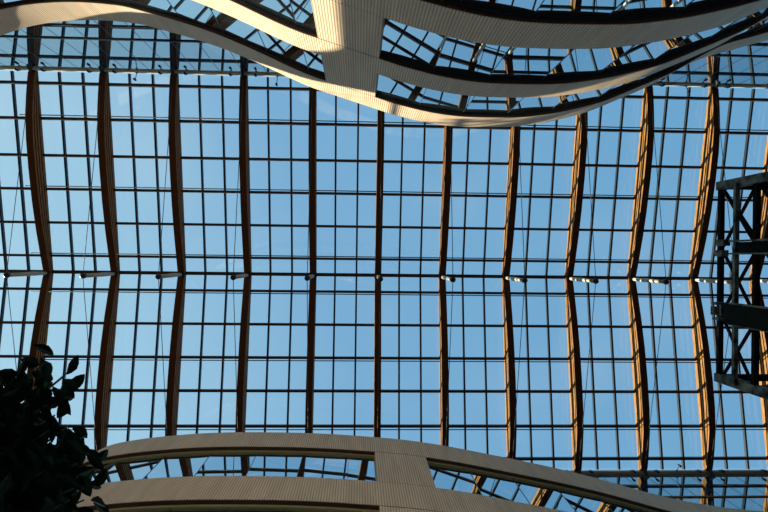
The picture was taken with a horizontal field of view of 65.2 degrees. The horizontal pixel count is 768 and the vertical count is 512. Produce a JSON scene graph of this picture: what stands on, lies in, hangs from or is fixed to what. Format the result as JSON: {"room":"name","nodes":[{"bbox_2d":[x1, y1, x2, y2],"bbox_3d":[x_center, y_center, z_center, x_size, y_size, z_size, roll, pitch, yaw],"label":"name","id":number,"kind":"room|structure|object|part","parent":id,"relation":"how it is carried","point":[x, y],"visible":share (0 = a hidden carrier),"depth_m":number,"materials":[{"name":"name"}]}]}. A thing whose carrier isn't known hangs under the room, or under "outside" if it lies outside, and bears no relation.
{"room":"glass-roofed atrium","nodes":[
{"label":"glass-roofed atrium","id":0,"kind":"room"},
{"bbox_2d":[3,65,52,425],"bbox_3d":[-17.512,0.784,29.629,0.400,4.040,20.560,1,-90,-2],"label":"roof truss","id":1,"kind":"object","parent":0,"point":[34,141],"visible":0.75,"depth_m":30.20,"materials":[{"name":"brown wood"}]},
{"bbox_2d":[0,321,745,328],"bbox_3d":[0.867,3.681,31.918,45.280,0.170,0.130,1,-90,-2],"label":"purlin","id":2,"kind":"object","parent":1,"relation":"attached to","point":[1,322],"visible":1,"depth_m":31.75,"materials":[{"name":"brown metal"}]},
{"bbox_2d":[0,355,750,360],"bbox_3d":[0.859,5.386,31.633,45.280,0.170,0.130,1,-90,-2],"label":"purlin","id":3,"kind":"object","parent":1,"relation":"attached to","point":[1,356],"visible":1,"depth_m":31.50,"materials":[{"name":"brown metal"}]},
{"bbox_2d":[0,187,752,201],"bbox_3d":[0.963,-3.230,31.594,45.280,0.170,0.130,1,-90,-2],"label":"purlin","id":4,"kind":"object","parent":1,"relation":"attached to","point":[1,188],"visible":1,"depth_m":31.40,"materials":[{"name":"brown metal"}]},
{"bbox_2d":[0,287,767,296],"bbox_3d":[0.875,1.945,32.209,45.280,0.170,0.130,1,-90,-2],"label":"purlin","id":5,"kind":"object","parent":1,"relation":"attached to","point":[1,288],"visible":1,"depth_m":32.04,"materials":[{"name":"brown metal"}]},
{"bbox_2d":[25,185,762,197],"bbox_3d":[2.671,-3.330,31.439,41.882,0.052,0.052,1,-90,-2],"label":"pipe","id":6,"kind":"object","parent":1,"relation":"attached to","point":[25,185],"visible":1,"depth_m":31.27,"materials":[{"name":"grey metal"}]},
{"bbox_2d":[20,114,767,130],"bbox_3d":[2.738,-6.815,30.833,41.882,0.052,0.052,1,-90,-2],"label":"pipe","id":7,"kind":"object","parent":1,"relation":"attached to","point":[20,114],"visible":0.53,"depth_m":30.62,"materials":[{"name":"grey metal"}]},
{"bbox_2d":[31,291,767,298],"bbox_3d":[2.581,2.084,32.056,41.882,0.052,0.052,1,-90,-2],"label":"pipe","id":8,"kind":"object","parent":1,"relation":"attached to","point":[31,291],"visible":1,"depth_m":31.92,"materials":[{"name":"grey metal"}]},
{"bbox_2d":[44,359,760,362],"bbox_3d":[2.564,5.526,31.479,41.882,0.052,0.052,1,-90,-2],"label":"pipe","id":9,"kind":"object","parent":1,"relation":"attached to","point":[44,359],"visible":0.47,"depth_m":31.35,"materials":[{"name":"grey metal"}]},
{"bbox_2d":[80,67,119,450],"bbox_3d":[-14.059,0.825,29.775,0.400,4.040,20.560,1,-90,-2],"label":"roof truss","id":10,"kind":"object","parent":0,"point":[104,125],"visible":0.88,"depth_m":30.20,"materials":[{"name":"brown wood"}]},
{"bbox_2d":[155,69,185,435],"bbox_3d":[-10.606,0.867,29.920,0.400,4.040,20.560,1,-90,-2],"label":"roof truss","id":11,"kind":"object","parent":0,"point":[174,125],"visible":0.89,"depth_m":30.34,"materials":[{"name":"brown wood"}]},
{"bbox_2d":[230,70,251,431],"bbox_3d":[-7.153,0.908,30.065,0.400,4.040,20.560,1,-90,-2],"label":"roof truss","id":12,"kind":"object","parent":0,"point":[244,162],"visible":0.81,"depth_m":30.42,"materials":[{"name":"brown wood"}]},
{"bbox_2d":[304,87,316,432],"bbox_3d":[-3.699,0.949,30.210,0.400,4.040,20.560,1,-90,-2],"label":"roof truss","id":13,"kind":"object","parent":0,"point":[312,137],"visible":0.77,"depth_m":30.51,"materials":[{"name":"black wood"}]},
{"bbox_2d":[0,269,767,280],"bbox_3d":[0.880,1.049,32.364,45.280,0.220,0.180,1,-90,-2],"label":"ridge beam","id":14,"kind":"structure","parent":13,"relation":"attached to","point":[1,270],"depth_m":32.17,"materials":[{"name":"brown metal"}]},
{"bbox_2d":[0,276,29,371],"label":"mullion","id":15,"kind":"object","parent":14,"relation":"attached to","point":[28,277],"depth_m":31.26,"materials":[{"name":"brown metal"}]},
{"bbox_2d":[0,71,30,269],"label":"mullion","id":16,"kind":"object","parent":14,"relation":"attached to","point":[11,72],"depth_m":31.01,"materials":[{"name":"brown metal"}]},
{"bbox_2d":[56,274,96,442],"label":"mullion","id":17,"kind":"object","parent":14,"relation":"attached to","point":[73,275],"depth_m":31.21,"materials":[{"name":"brown metal"}]},
{"bbox_2d":[57,72,96,270],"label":"mullion","id":18,"kind":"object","parent":14,"relation":"attached to","point":[59,73],"depth_m":30.84,"materials":[{"name":"brown metal"}]},
{"bbox_2d":[126,274,162,440],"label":"mullion","id":19,"kind":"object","parent":14,"relation":"attached to","point":[139,275],"depth_m":31.18,"materials":[{"name":"brown metal"}]},
{"bbox_2d":[128,74,162,270],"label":"mullion","id":20,"kind":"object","parent":14,"relation":"attached to","point":[129,75],"depth_m":30.98,"materials":[{"name":"brown metal"}]},
{"bbox_2d":[195,275,227,433],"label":"mullion","id":21,"kind":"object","parent":14,"relation":"attached to","point":[205,276],"depth_m":31.36,"materials":[{"name":"brown metal"}]},
{"bbox_2d":[198,75,227,271],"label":"mullion","id":22,"kind":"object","parent":14,"relation":"attached to","point":[199,79],"depth_m":31.14,"materials":[{"name":"brown metal"}]},
{"bbox_2d":[264,276,292,432],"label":"mullion","id":23,"kind":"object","parent":14,"relation":"attached to","point":[270,277],"depth_m":31.52,"materials":[{"name":"brown metal"}]},
{"bbox_2d":[267,77,292,272],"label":"mullion","id":24,"kind":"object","parent":14,"relation":"attached to","point":[268,110],"depth_m":31.29,"materials":[{"name":"brown metal"}]},
{"bbox_2d":[331,276,356,435],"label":"mullion","id":25,"kind":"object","parent":14,"relation":"attached to","point":[334,276],"depth_m":31.64,"materials":[{"name":"brown metal"}]},
{"bbox_2d":[334,96,358,272],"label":"mullion","id":26,"kind":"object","parent":14,"relation":"attached to","point":[335,96],"depth_m":31.48,"materials":[{"name":"brown metal"}]},
{"bbox_2d":[398,277,421,441],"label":"mullion","id":27,"kind":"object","parent":14,"relation":"attached to","point":[420,328],"depth_m":31.78,"materials":[{"name":"brown metal"}]},
{"bbox_2d":[398,117,425,273],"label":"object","id":28,"kind":"structure","parent":14,"relation":"attached to","point":[402,129],"depth_m":31.73,"materials":[{"name":"brown metal"}]},
{"bbox_2d":[461,278,488,453],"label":"mullion","id":29,"kind":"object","parent":14,"relation":"attached to","point":[462,279],"depth_m":31.88,"materials":[{"name":"brown metal"}]},
{"bbox_2d":[461,129,491,274],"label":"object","id":30,"kind":"structure","parent":14,"relation":"attached to","point":[468,130],"depth_m":31.92,"materials":[{"name":"brown metal"}]},
{"bbox_2d":[524,279,554,467],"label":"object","id":31,"kind":"structure","parent":14,"relation":"attached to","point":[546,282],"depth_m":31.93,"materials":[{"name":"brown metal"}]},
{"bbox_2d":[525,120,557,274],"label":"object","id":32,"kind":"structure","parent":14,"relation":"attached to","point":[556,121],"depth_m":32.03,"materials":[{"name":"brown metal"}]},
{"bbox_2d":[586,279,620,469],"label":"window mullions","id":33,"kind":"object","parent":14,"relation":"attached to","point":[608,280],"depth_m":32.06,"materials":[{"name":"brown metal"}]},
{"bbox_2d":[586,98,624,275],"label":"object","id":34,"kind":"structure","parent":14,"relation":"attached to","point":[623,99],"depth_m":32.07,"materials":[{"name":"brown metal"}]},
{"bbox_2d":[648,280,684,468],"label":"window mullions","id":35,"kind":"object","parent":14,"relation":"attached to","point":[670,283],"depth_m":32.21,"materials":[{"name":"brown metal"}]},
{"bbox_2d":[648,87,690,276],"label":"window mullions","id":36,"kind":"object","parent":14,"relation":"attached to","point":[667,88],"depth_m":32.17,"materials":[{"name":"brown metal"}]},
{"bbox_2d":[709,283,749,468],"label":"window mullions","id":37,"kind":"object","parent":14,"relation":"attached to","point":[710,284],"depth_m":32.06,"materials":[{"name":"brown metal"}]},
{"bbox_2d":[709,88,754,276],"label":"window mullions","id":38,"kind":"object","parent":14,"relation":"attached to","point":[731,89],"depth_m":32.02,"materials":[{"name":"brown metal"}]},
{"bbox_2d":[0,80,767,101],"bbox_3d":[1.062,-8.412,30.692,45.280,0.170,0.130,1,-90,-2],"label":"purlin","id":39,"kind":"object","parent":13,"relation":"attached to","point":[1,81],"visible":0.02,"depth_m":30.25,"materials":[{"name":"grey metal"}]},
{"bbox_2d":[374,109,384,437],"bbox_3d":[-0.246,0.990,30.355,0.400,4.040,20.560,1,-90,-2],"label":"roof truss","id":40,"kind":"object","parent":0,"point":[378,277],"visible":0.73,"depth_m":30.60,"materials":[{"name":"black wood"}]},
{"bbox_2d":[0,220,745,232],"bbox_3d":[0.930,-1.525,31.891,45.280,0.170,0.130,1,-90,-2],"label":"purlin","id":41,"kind":"object","parent":40,"relation":"attached to","point":[1,221],"visible":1,"depth_m":31.71,"materials":[{"name":"brown metal"}]},
{"bbox_2d":[0,153,764,169],"bbox_3d":[0.995,-4.908,31.302,45.280,0.170,0.130,1,-90,-2],"label":"purlin","id":42,"kind":"object","parent":40,"relation":"attached to","point":[1,154],"visible":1,"depth_m":31.18,"materials":[{"name":"brown metal"}]},
{"bbox_2d":[0,116,767,134],"bbox_3d":[1.030,-6.715,30.987,45.280,0.170,0.130,1,-90,-2],"label":"purlin","id":43,"kind":"object","parent":40,"relation":"attached to","point":[1,117],"visible":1,"depth_m":30.84,"materials":[{"name":"brown metal"}]},
{"bbox_2d":[0,254,767,264],"bbox_3d":[0.897,0.191,32.189,45.280,0.170,0.130,1,-90,-2],"label":"purlin","id":44,"kind":"object","parent":40,"relation":"attached to","point":[30,255],"visible":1,"depth_m":32.02,"materials":[{"name":"brown metal"}]},
{"bbox_2d":[50,389,748,393],"bbox_3d":[0.851,7.061,31.353,45.280,0.170,0.130,1,-90,-2],"label":"purlin","id":45,"kind":"object","parent":40,"relation":"attached to","point":[78,390],"visible":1,"depth_m":31.28,"materials":[{"name":"brown metal"}]},
{"bbox_2d":[0,0,767,126],"bbox_3d":[0.099,-7.314,15.013,37.332,14.030,4.997,1,-90,-2],"label":"wall","id":46,"kind":"structure","parent":0,"point":[348,39],"depth_m":16.89,"materials":[{"name":"grey paint"}]},
{"bbox_2d":[0,50,26,67],"bbox_3d":[-18.913,-9.338,24.520,3.468,10.560,0.120,1,-90,-2],"label":"window","id":47,"kind":"structure","parent":46,"relation":"in","point":[6,60],"depth_m":28.84,"materials":[{"name":"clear glass"}]},
{"bbox_2d":[0,24,98,69],"bbox_3d":[-15.460,-9.297,24.665,3.468,10.560,0.120,1,-90,-2],"label":"window","id":48,"kind":"structure","parent":46,"relation":"in","point":[35,46],"depth_m":27.08,"materials":[{"name":"clear glass"}]},
{"bbox_3d":[-15.484,-9.296,25.385,3.456,0.100,0.120,1,-90,-2],"label":"rail","id":49,"kind":"part","parent":48,"relation":"part of","materials":[{"name":"black metal"}]},
{"bbox_2d":[41,20,170,71],"bbox_3d":[-12.007,-9.255,24.811,3.468,10.560,0.120,1,-90,-2],"label":"window","id":50,"kind":"structure","parent":46,"relation":"in","point":[110,45],"depth_m":26.20,"materials":[{"name":"clear glass"}]},
{"bbox_3d":[-12.031,-9.254,25.530,3.456,0.100,0.120,1,-90,-2],"label":"rail","id":51,"kind":"part","parent":50,"relation":"part of","materials":[{"name":"black metal"}]},
{"bbox_2d":[0,0,324,77],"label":"window","id":52,"kind":"structure","parent":46,"relation":"in","point":[191,11],"depth_m":19.43,"materials":[{"name":"clear glass"}]},
{"bbox_2d":[125,22,240,72],"bbox_3d":[-8.553,-9.214,24.956,3.468,10.560,0.120,1,-90,-2],"label":"window","id":53,"kind":"structure","parent":46,"relation":"in","point":[181,53],"depth_m":27.12,"materials":[{"name":"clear glass"}]},
{"bbox_3d":[-8.578,-9.213,25.675,3.456,0.100,0.120,1,-90,-2],"label":"rail","id":54,"kind":"part","parent":53,"relation":"part of","materials":[{"name":"black metal"}]},
{"bbox_2d":[231,52,279,73],"bbox_3d":[-5.100,-9.173,25.101,3.468,10.560,0.120,1,-90,-2],"label":"window","id":55,"kind":"structure","parent":46,"relation":"in","point":[247,65],"depth_m":29.04,"materials":[{"name":"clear glass"}]},
{"bbox_2d":[238,0,316,34],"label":"window","id":56,"kind":"structure","parent":46,"relation":"in","point":[296,13],"depth_m":15.79,"materials":[{"name":"clear glass"}]},
{"bbox_3d":[-0.829,-5.975,15.044,1.766,2.795,0.582,18,-91,-2],"label":"pier panel","id":57,"kind":"part","parent":46,"relation":"part of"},
{"bbox_3d":[-1.001,-5.969,19.146,1.766,2.545,0.582,18,-91,-2],"label":"pier panel","id":58,"kind":"part","parent":46,"relation":"part of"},
{"bbox_2d":[376,18,767,114],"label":"window","id":59,"kind":"structure","parent":46,"relation":"in","point":[388,88],"depth_m":19.79,"materials":[{"name":"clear glass"}]},
{"bbox_2d":[380,8,767,80],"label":"window","id":60,"kind":"structure","parent":46,"relation":"in","point":[401,43],"depth_m":15.48,"materials":[{"name":"clear glass"}]},
{"bbox_2d":[437,0,744,20],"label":"window","id":61,"kind":"structure","parent":46,"relation":"in","point":[605,10],"depth_m":12.11,"materials":[{"name":"clear glass"}]},
{"bbox_2d":[656,40,767,84],"bbox_3d":[15.619,-8.927,25.972,3.468,10.560,0.120,1,-90,-2],"label":"window","id":62,"kind":"structure","parent":46,"relation":"in","point":[713,69],"depth_m":28.19,"materials":[{"name":"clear glass"}]},
{"bbox_3d":[15.595,-8.926,26.691,3.456,0.100,0.120,1,-90,-2],"label":"rail","id":63,"kind":"part","parent":62,"relation":"part of","materials":[{"name":"black metal"}]},
{"bbox_2d":[720,59,767,85],"bbox_3d":[19.072,-8.886,26.117,3.468,10.560,0.120,1,-90,-2],"label":"window","id":64,"kind":"structure","parent":46,"relation":"in","point":[756,75],"depth_m":29.83,"materials":[{"name":"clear glass"}]},
{"bbox_2d":[76,432,767,511],"bbox_3d":[1.222,9.713,15.136,37.845,14.230,6.386,1,-90,-2],"label":"wall","id":65,"kind":"structure","parent":0,"point":[404,482],"depth_m":18.21,"materials":[{"name":"grey"}]},
{"bbox_2d":[88,450,375,482],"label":"window","id":66,"kind":"structure","parent":65,"relation":"in","point":[314,464],"depth_m":19.26,"materials":[{"name":"clear glass"}]},
{"bbox_3d":[-9.496,8.338,20.062,18.425,0.130,2.780,-18,-89,-2],"label":"head frame","id":67,"kind":"part","parent":66,"relation":"part of","materials":[{"name":"brown"}]},
{"bbox_2d":[93,504,378,511],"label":"window","id":68,"kind":"structure","parent":65,"relation":"in","point":[194,507],"depth_m":15.77,"materials":[{"name":"clear glass"}]},
{"bbox_3d":[0.582,7.075,19.194,1.760,2.685,0.596,7,-90,-2],"label":"pier panel","id":69,"kind":"part","parent":65,"relation":"part of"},
{"bbox_3d":[0.768,7.069,14.773,1.760,2.635,0.596,7,-90,-2],"label":"pier panel","id":70,"kind":"part","parent":65,"relation":"part of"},
{"bbox_2d":[427,461,657,511],"bbox_3d":[10.643,8.913,19.602,18.742,2.800,0.872,9,-90,-2],"label":"window","id":71,"kind":"structure","parent":65,"relation":"in","point":[445,476],"depth_m":19.77,"materials":[{"name":"clear glass"}]},
{"bbox_2d":[586,474,674,498],"bbox_3d":[11.924,11.281,25.858,3.468,10.700,0.120,1,-90,-2],"label":"window","id":72,"kind":"structure","parent":65,"relation":"in","point":[640,482],"depth_m":29.98,"materials":[{"name":"clear glass"}]},
{"bbox_2d":[648,474,767,510],"bbox_3d":[15.377,11.322,26.003,3.468,10.700,0.120,1,-90,-2],"label":"window","id":73,"kind":"structure","parent":65,"relation":"in","point":[705,489],"depth_m":28.86,"materials":[{"name":"clear glass"}]},
{"bbox_3d":[15.293,11.325,28.151,3.456,0.100,0.120,1,-90,-2],"label":"rail","id":74,"kind":"part","parent":73,"relation":"part of","materials":[{"name":"black metal"}]},
{"bbox_2d":[714,474,767,509],"bbox_3d":[18.830,11.363,26.148,3.468,10.700,0.120,1,-90,-2],"label":"window","id":75,"kind":"structure","parent":65,"relation":"in","point":[754,487],"depth_m":29.76,"materials":[{"name":"clear glass"}]},
{"bbox_3d":[18.746,11.366,28.297,3.456,0.100,0.120,1,-90,-2],"label":"rail","id":76,"kind":"part","parent":75,"relation":"part of","materials":[{"name":"black metal"}]},
{"bbox_2d":[438,125,455,445],"bbox_3d":[3.207,1.031,30.500,0.400,4.040,20.560,1,-90,-2],"label":"roof truss","id":77,"kind":"object","parent":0,"point":[448,130],"visible":0.69,"depth_m":30.91,"materials":[{"name":"brown wood"}]},
{"bbox_2d":[502,126,527,459],"bbox_3d":[6.660,1.072,30.645,0.400,4.040,20.560,1,-90,-2],"label":"roof truss","id":78,"kind":"object","parent":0,"point":[514,134],"visible":0.73,"depth_m":31.09,"materials":[{"name":"brown wood"}]},
{"bbox_2d":[58,424,764,427],"bbox_3d":[0.842,8.805,31.061,45.280,0.170,0.130,1,-90,-2],"label":"purlin","id":79,"kind":"object","parent":78,"relation":"attached to","point":[59,425],"visible":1,"depth_m":31.03,"materials":[{"name":"brown metal"}]},
{"bbox_2d":[70,429,766,429],"bbox_3d":[2.547,8.945,30.907,41.882,0.052,0.052,1,-90,-2],"label":"pipe","id":80,"kind":"object","parent":78,"relation":"attached to","point":[70,429],"visible":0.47,"depth_m":30.86,"materials":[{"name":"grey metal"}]},
{"bbox_2d":[564,112,598,473],"bbox_3d":[10.113,1.113,30.791,0.400,4.040,20.560,1,-90,-2],"label":"roof truss","id":81,"kind":"object","parent":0,"point":[580,139],"visible":0.85,"depth_m":31.21,"materials":[{"name":"brown wood"}]},
{"bbox_2d":[505,456,767,460],"bbox_3d":[0.834,10.420,30.790,45.280,0.170,0.130,1,-90,-2],"label":"purlin","id":82,"kind":"object","parent":81,"relation":"attached to","point":[731,457],"visible":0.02,"depth_m":31.25,"materials":[{"name":"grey metal"}]},
{"bbox_2d":[627,84,668,477],"bbox_3d":[13.567,1.154,30.936,0.400,4.040,20.560,1,-90,-2],"label":"roof truss","id":83,"kind":"object","parent":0,"point":[646,136],"visible":0.96,"depth_m":31.33,"materials":[{"name":"brown wood"}]},
{"bbox_2d":[688,82,732,477],"bbox_3d":[17.020,1.195,31.081,0.400,4.040,20.560,1,-90,-2],"label":"roof truss","id":84,"kind":"object","parent":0,"point":[711,138],"visible":0.89,"depth_m":31.51,"materials":[{"name":"brown wood"}]},
{"bbox_2d":[0,67,767,87],"bbox_3d":[1.078,-9.025,30.495,45.280,0.100,0.090,1,-90,-2],"label":"gutter","id":85,"kind":"object","parent":84,"relation":"attached to","point":[1,68],"visible":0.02,"depth_m":30.03,"materials":[{"name":"black metal"}]},
{"bbox_2d":[31,252,767,261],"bbox_3d":[2.605,0.091,32.035,41.882,0.052,0.052,1,-90,-2],"label":"pipe","id":86,"kind":"object","parent":84,"relation":"attached to","point":[31,252],"visible":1,"depth_m":31.90,"materials":[{"name":"grey metal"}]},
{"bbox_2d":[568,470,767,474],"bbox_3d":[0.835,11.064,30.582,45.280,0.170,0.150,1,-90,-2],"label":"gutter","id":87,"kind":"object","parent":84,"relation":"attached to","point":[583,472],"visible":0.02,"depth_m":31.11,"materials":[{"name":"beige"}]},
{"bbox_2d":[749,135,767,469],"bbox_3d":[20.473,1.236,31.226,0.400,4.040,20.560,1,-90,-2],"label":"roof truss","id":88,"kind":"object","parent":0,"point":[763,351],"visible":0.35,"depth_m":32.00,"materials":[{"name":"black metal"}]},
{"bbox_3d":[1.061,1.009,-1.708,66.000,0.300,54.000,1,-90,-2],"label":"floor","id":89,"kind":"structure","parent":0,"visible":0},
{"bbox_2d":[0,344,108,511],"bbox_3d":[-2.073,1.013,0.775,1.630,4.932,1.091,-20,-89,-2],"label":"indoor tree","id":90,"kind":"object","parent":89,"relation":"on","point":[37,475],"visible":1,"depth_m":2.77,"materials":[{"name":"green plant"}]},
{"bbox_2d":[710,171,767,399],"bbox_3d":[7.987,0.503,5.235,2.950,12.990,3.866,1,-90,-2],"label":"metal truss","id":91,"kind":"object","parent":89,"relation":"on","point":[753,317],"visible":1,"depth_m":10.92,"materials":[{"name":"black metal"}]},
{"bbox_3d":[6.761,2.342,5.176,0.160,12.980,0.160,1,-90,-2],"label":"corner post","id":92,"kind":"part","parent":91,"relation":"part of","materials":[{"name":"grey metal"}]},
{"bbox_3d":[6.805,-1.364,5.183,0.160,12.980,0.160,1,-90,-2],"label":"corner post","id":93,"kind":"part","parent":91,"relation":"part of","materials":[{"name":"grey metal"}]}
]}

